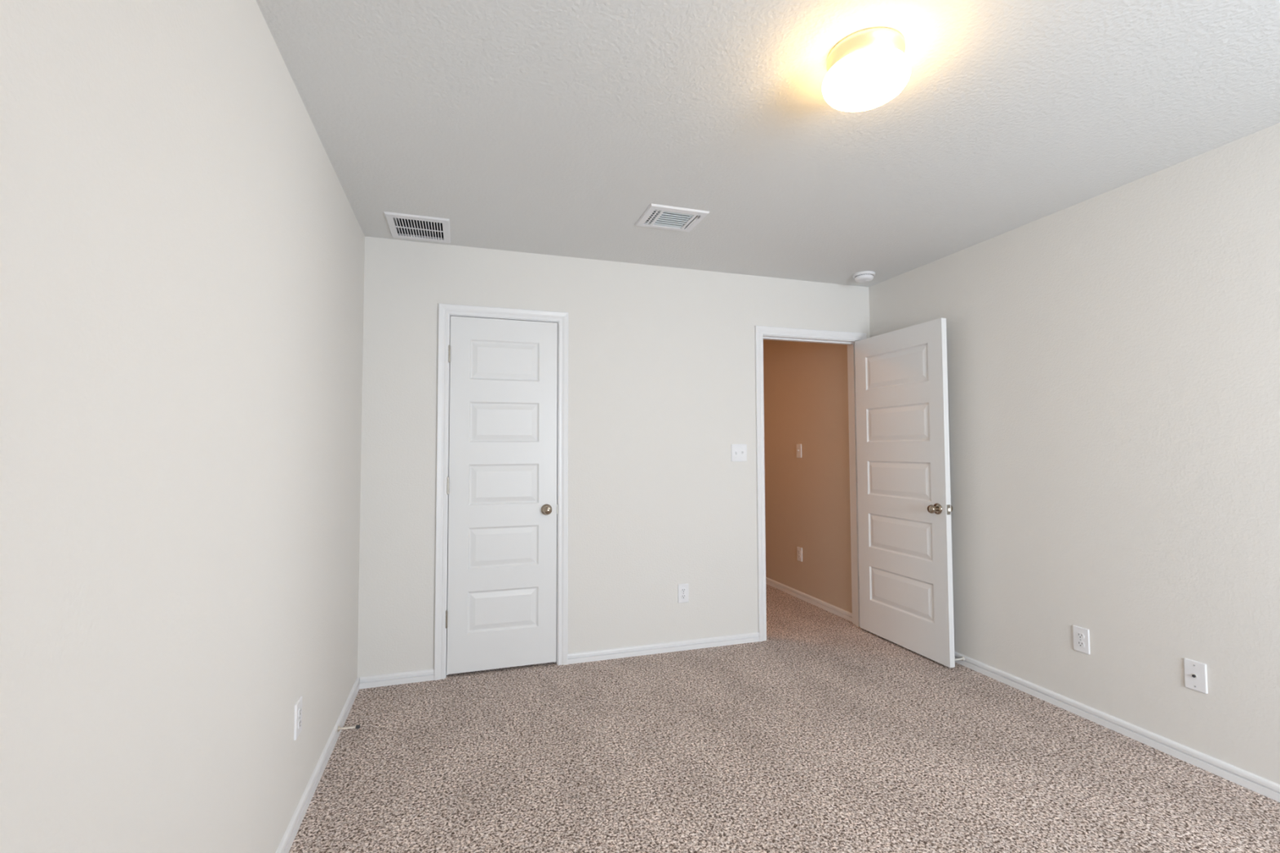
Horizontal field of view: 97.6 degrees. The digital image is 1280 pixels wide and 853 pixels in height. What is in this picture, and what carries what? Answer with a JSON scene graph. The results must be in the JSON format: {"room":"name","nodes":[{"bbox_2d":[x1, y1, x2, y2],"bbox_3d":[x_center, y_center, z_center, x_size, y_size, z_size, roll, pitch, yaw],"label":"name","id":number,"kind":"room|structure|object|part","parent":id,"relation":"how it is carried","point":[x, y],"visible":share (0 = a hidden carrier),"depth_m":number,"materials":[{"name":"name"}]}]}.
{"room":"empty bedroom","nodes":[
{"label":"empty bedroom","id":0,"kind":"room"},
{"bbox_2d":[0,0,364,852],"bbox_3d":[-0.859,0.081,0.772,0.120,2.440,4.940,1,-2,-17],"label":"wall","id":1,"kind":"structure","parent":0,"point":[182,245],"depth_m":1.04,"materials":[{"name":"white paint"}]},
{"bbox_2d":[293,696,302,740],"bbox_3d":[-1.155,0.987,1.898,0.009,0.116,0.072,1,-2,-17],"label":"power outlet","id":2,"kind":"object","parent":1,"relation":"attached to","point":[298,706],"visible":1,"depth_m":1.88,"materials":[{"name":"white plastic"}]},
{"bbox_2d":[297,718,301,728],"bbox_3d":[-1.152,1.006,1.898,0.003,0.027,0.034,1,-2,-17],"label":"receptacle","id":3,"kind":"object","parent":2,"relation":"attached to","point":[299,719],"depth_m":1.89,"materials":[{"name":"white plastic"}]},
{"bbox_2d":[297,706,302,717],"bbox_3d":[-1.152,0.968,1.899,0.003,0.027,0.034,1,-2,-17],"label":"receptacle","id":4,"kind":"object","parent":2,"relation":"attached to","point":[300,708],"depth_m":1.90,"materials":[{"name":"white plastic"}]},
{"bbox_2d":[275,677,359,852],"bbox_3d":[-0.792,1.272,0.744,0.014,0.058,4.700,1,-2,-17],"label":"baseboard","id":5,"kind":"structure","parent":1,"relation":"attached to","point":[291,831],"depth_m":2.09,"materials":[{"name":"white paint"}]},
{"bbox_2d":[337,724,359,732],"bbox_3d":[-1.285,1.331,2.476,0.088,0.023,0.023,0,-2,-12],"label":"door stop","id":6,"kind":"object","parent":1,"relation":"attached to","point":[357,726],"visible":1,"depth_m":2.47,"materials":[{"name":"metal"}]},
{"bbox_3d":[-1.289,1.331,2.475,0.068,0.010,0.010,0,-2,-12],"label":"spring rod","id":7,"kind":"part","parent":6,"relation":"part of","materials":[{"name":"metal"}]},
{"bbox_2d":[357,235,870,682],"bbox_3d":[0.063,0.192,3.587,3.331,2.440,0.120,1,-2,-17],"label":"wall","id":8,"kind":"structure","parent":0,"point":[661,359],"depth_m":3.45,"materials":[{"name":"white paint"}]},
{"bbox_2d":[434,303,568,680],"bbox_3d":[-0.802,0.356,3.299,0.740,2.094,0.138,1,-2,-17],"label":"door frame","id":9,"kind":"structure","parent":8,"relation":"attached to","point":[446,311],"depth_m":3.23,"materials":[{"name":"white paint"}]},
{"bbox_2d":[445,315,557,674],"bbox_3d":[-0.792,0.378,3.267,0.631,2.014,0.162,1,-2,-17],"label":"door","id":10,"kind":"structure","parent":8,"relation":"in","point":[501,611],"depth_m":3.25,"materials":[{"name":"white paint"}]},
{"bbox_3d":[-0.790,1.054,3.240,0.398,0.234,0.035,1,-2,-17],"label":"panel","id":11,"kind":"part","parent":10,"relation":"part of","materials":[{"name":"white paint"}]},
{"bbox_3d":[-0.791,0.695,3.255,0.398,0.234,0.035,1,-2,-17],"label":"panel","id":12,"kind":"part","parent":10,"relation":"part of","materials":[{"name":"white paint"}]},
{"bbox_3d":[-0.792,0.335,3.269,0.398,0.234,0.035,1,-2,-17],"label":"panel","id":13,"kind":"part","parent":10,"relation":"part of","materials":[{"name":"white paint"}]},
{"bbox_3d":[-0.793,-0.024,3.284,0.398,0.234,0.035,1,-2,-17],"label":"panel","id":14,"kind":"part","parent":10,"relation":"part of","materials":[{"name":"white paint"}]},
{"bbox_3d":[-0.794,-0.385,3.298,0.398,0.234,0.035,1,-2,-17],"label":"panel","id":15,"kind":"part","parent":10,"relation":"part of","materials":[{"name":"white paint"}]},
{"bbox_3d":[-0.542,0.491,3.283,0.052,0.052,0.051,1,-2,-17],"label":"knob","id":16,"kind":"part","parent":10,"relation":"part of","materials":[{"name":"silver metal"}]},
{"bbox_2d":[359,631,759,688],"bbox_3d":[-0.353,1.375,3.337,2.382,0.058,0.014,1,-2,-17],"label":"baseboard","id":17,"kind":"structure","parent":8,"relation":"attached to","point":[397,678],"depth_m":3.40,"materials":[{"name":"white paint"}]},
{"bbox_2d":[677,583,688,603],"bbox_3d":[0.275,1.057,3.551,0.072,0.116,0.009,1,-2,-17],"label":"power outlet","id":18,"kind":"object","parent":8,"relation":"attached to","point":[682,589],"visible":1,"depth_m":3.55,"materials":[{"name":"white plastic"}]},
{"bbox_2d":[680,594,686,599],"bbox_3d":[0.276,1.076,3.547,0.034,0.027,0.003,1,-2,-17],"label":"receptacle","id":19,"kind":"object","parent":18,"relation":"attached to","point":[682,596],"depth_m":3.55,"materials":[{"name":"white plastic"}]},
{"bbox_2d":[730,444,746,461],"bbox_3d":[0.657,0.174,3.703,0.114,0.114,0.018,1,-2,-17],"label":"light switch","id":20,"kind":"object","parent":8,"relation":"attached to","point":[739,451],"visible":1,"depth_m":3.70,"materials":[{"name":"white plastic"}]},
{"bbox_2d":[754,325,866,641],"bbox_3d":[1.188,0.374,3.925,0.894,2.096,0.138,1,-2,-17],"label":"door frame","id":21,"kind":"structure","parent":8,"relation":"attached to","point":[762,332],"depth_m":3.88,"materials":[{"name":"white paint"}]},
{"bbox_2d":[854,317,955,667],"bbox_3d":[1.670,0.387,3.612,0.162,2.017,0.785,1,-2,-17],"label":"door","id":22,"kind":"structure","parent":8,"relation":"in","point":[904,507],"depth_m":3.53,"materials":[{"name":"white paint"}]},
{"bbox_3d":[1.668,-0.378,3.642,0.035,0.234,0.550,1,-2,-17],"label":"panel","id":23,"kind":"part","parent":22,"relation":"part of","materials":[{"name":"white paint"}]},
{"bbox_3d":[1.669,-0.018,3.627,0.035,0.234,0.550,1,-2,-17],"label":"panel","id":24,"kind":"part","parent":22,"relation":"part of","materials":[{"name":"white paint"}]},
{"bbox_3d":[1.670,0.342,3.613,0.035,0.234,0.550,1,-2,-17],"label":"panel","id":25,"kind":"part","parent":22,"relation":"part of","materials":[{"name":"white paint"}]},
{"bbox_3d":[1.671,0.702,3.598,0.035,0.234,0.550,1,-2,-17],"label":"panel","id":26,"kind":"part","parent":22,"relation":"part of","materials":[{"name":"white paint"}]},
{"bbox_3d":[1.672,1.061,3.584,0.035,0.234,0.550,1,-2,-17],"label":"panel","id":27,"kind":"part","parent":22,"relation":"part of","materials":[{"name":"white paint"}]},
{"bbox_3d":[1.714,0.484,3.285,0.051,0.052,0.052,1,-2,-17],"label":"knob","id":28,"kind":"part","parent":22,"relation":"part of","materials":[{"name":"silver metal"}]},
{"bbox_3d":[1.785,0.481,3.244,0.025,0.057,0.002,1,-2,-17],"label":"latch plate","id":29,"kind":"part","parent":22,"relation":"part of","materials":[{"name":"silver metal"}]},
{"bbox_2d":[256,0,1279,287],"bbox_3d":[0.783,-1.172,1.342,3.571,0.100,4.940,1,-2,-17],"label":"ceiling","id":30,"kind":"structure","parent":0,"point":[552,127],"depth_m":1.97,"materials":[{"name":"white paint"}]},
{"bbox_2d":[383,211,450,243],"bbox_3d":[-1.165,-1.125,2.967,0.306,0.171,0.334,1,-2,-17],"label":"ceiling vent","id":31,"kind":"object","parent":30,"relation":"in","point":[414,227],"visible":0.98,"depth_m":3.02,"materials":[{"name":"white metal"}]},
{"bbox_2d":[392,217,444,239],"bbox_3d":[-1.165,-1.044,2.964,0.243,0.003,0.249,1,-2,-17],"label":"grille","id":32,"kind":"object","parent":31,"relation":"attached to","point":[396,233],"depth_m":2.99,"materials":[{"name":"white metal"}]},
{"bbox_2d":[635,203,710,231],"bbox_3d":[0.160,-1.096,2.849,0.306,0.106,0.258,1,-2,-17],"label":"ceiling vent","id":33,"kind":"object","parent":30,"relation":"in","point":[656,215],"visible":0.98,"depth_m":2.84,"materials":[{"name":"white metal"}]},
{"bbox_2d":[853,271,875,282],"bbox_3d":[1.507,-1.002,3.772,0.142,0.048,0.142,1,-2,-17],"label":"smoke detector","id":34,"kind":"object","parent":30,"relation":"attached to","point":[863,276],"visible":1,"depth_m":3.73,"materials":[{"name":"white plastic"}]},
{"bbox_2d":[822,26,911,111],"bbox_3d":[0.669,-1.043,1.665,0.245,0.130,0.245,1,-2,-17],"label":"ceiling light","id":35,"kind":"object","parent":30,"relation":"attached to","point":[868,68],"visible":1,"depth_m":1.59,"materials":[{"name":"white glass"}]},
{"bbox_2d":[288,583,1279,852],"bbox_3d":[0.268,1.444,2.897,3.531,0.120,8.420,1,-2,-17],"label":"floor","id":36,"kind":"structure","parent":0,"point":[827,733],"depth_m":2.23,"materials":[{"name":"carpet"}]},
{"bbox_2d":[763,339,852,613],"bbox_3d":[1.107,0.276,5.749,0.100,2.440,3.380,1,-2,-17],"label":"wall","id":37,"kind":"structure","parent":0,"point":[806,384],"depth_m":4.65,"materials":[{"name":"beige paint"}]},
{"bbox_2d":[796,444,801,457],"bbox_3d":[1.351,0.208,4.782,0.017,0.116,0.072,1,-2,-17],"label":"light switch","id":38,"kind":"object","parent":37,"relation":"attached to","point":[798,446],"visible":1,"depth_m":4.77,"materials":[{"name":"white plastic"}]},
{"bbox_2d":[796,546,802,561],"bbox_3d":[1.354,1.084,4.760,0.009,0.116,0.072,1,-2,-17],"label":"power outlet","id":39,"kind":"object","parent":37,"relation":"attached to","point":[799,550],"visible":1,"depth_m":4.75,"materials":[{"name":"white plastic"}]},
{"bbox_2d":[765,577,852,622],"bbox_3d":[1.056,1.466,5.684,0.014,0.058,3.380,1,-2,-17],"label":"baseboard","id":40,"kind":"structure","parent":37,"relation":"attached to","point":[846,615],"depth_m":4.57,"materials":[{"name":"white paint"}]},
{"bbox_2d":[868,122,1279,784],"bbox_3d":[2.433,0.113,1.809,0.120,2.440,4.940,1,-2,-17],"label":"wall","id":41,"kind":"structure","parent":0,"point":[1113,355],"depth_m":2.48,"materials":[{"name":"white paint"}]},
{"bbox_2d":[1072,625,1089,654],"bbox_3d":[2.089,1.011,2.656,0.009,0.116,0.072,1,-2,-17],"label":"power outlet","id":42,"kind":"object","parent":41,"relation":"attached to","point":[1081,635],"visible":1,"depth_m":2.65,"materials":[{"name":"white plastic"}]},
{"bbox_2d":[1076,632,1084,639],"bbox_3d":[2.087,0.991,2.656,0.003,0.027,0.034,1,-2,-17],"label":"receptacle","id":43,"kind":"object","parent":42,"relation":"attached to","point":[1079,635],"depth_m":2.66,"materials":[{"name":"white plastic"}]},
{"bbox_2d":[1076,640,1084,647],"bbox_3d":[2.087,1.030,2.654,0.003,0.027,0.034,1,-2,-17],"label":"receptacle","id":44,"kind":"object","parent":42,"relation":"attached to","point":[1079,643],"depth_m":2.65,"materials":[{"name":"white plastic"}]},
{"bbox_2d":[954,651,1279,802],"bbox_3d":[2.372,1.302,1.740,0.014,0.058,4.700,1,-2,-17],"label":"baseboard","id":45,"kind":"structure","parent":41,"relation":"attached to","point":[1270,789],"depth_m":2.42,"materials":[{"name":"white paint"}]},
{"bbox_2d":[955,656,964,661],"bbox_3d":[1.842,1.353,3.255,0.088,0.023,0.023,1,-2,-17],"label":"door stop","id":46,"kind":"object","parent":45,"relation":"attached to","point":[962,658],"visible":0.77,"depth_m":3.26,"materials":[{"name":"white metal"}]},
{"bbox_2d":[1183,657,1208,693],"bbox_3d":[2.217,0.997,2.241,0.015,0.116,0.072,1,-2,-17],"label":"cable plate","id":47,"kind":"object","parent":41,"relation":"attached to","point":[1195,672],"visible":1,"depth_m":2.24,"materials":[{"name":"white plastic"}]}
]}

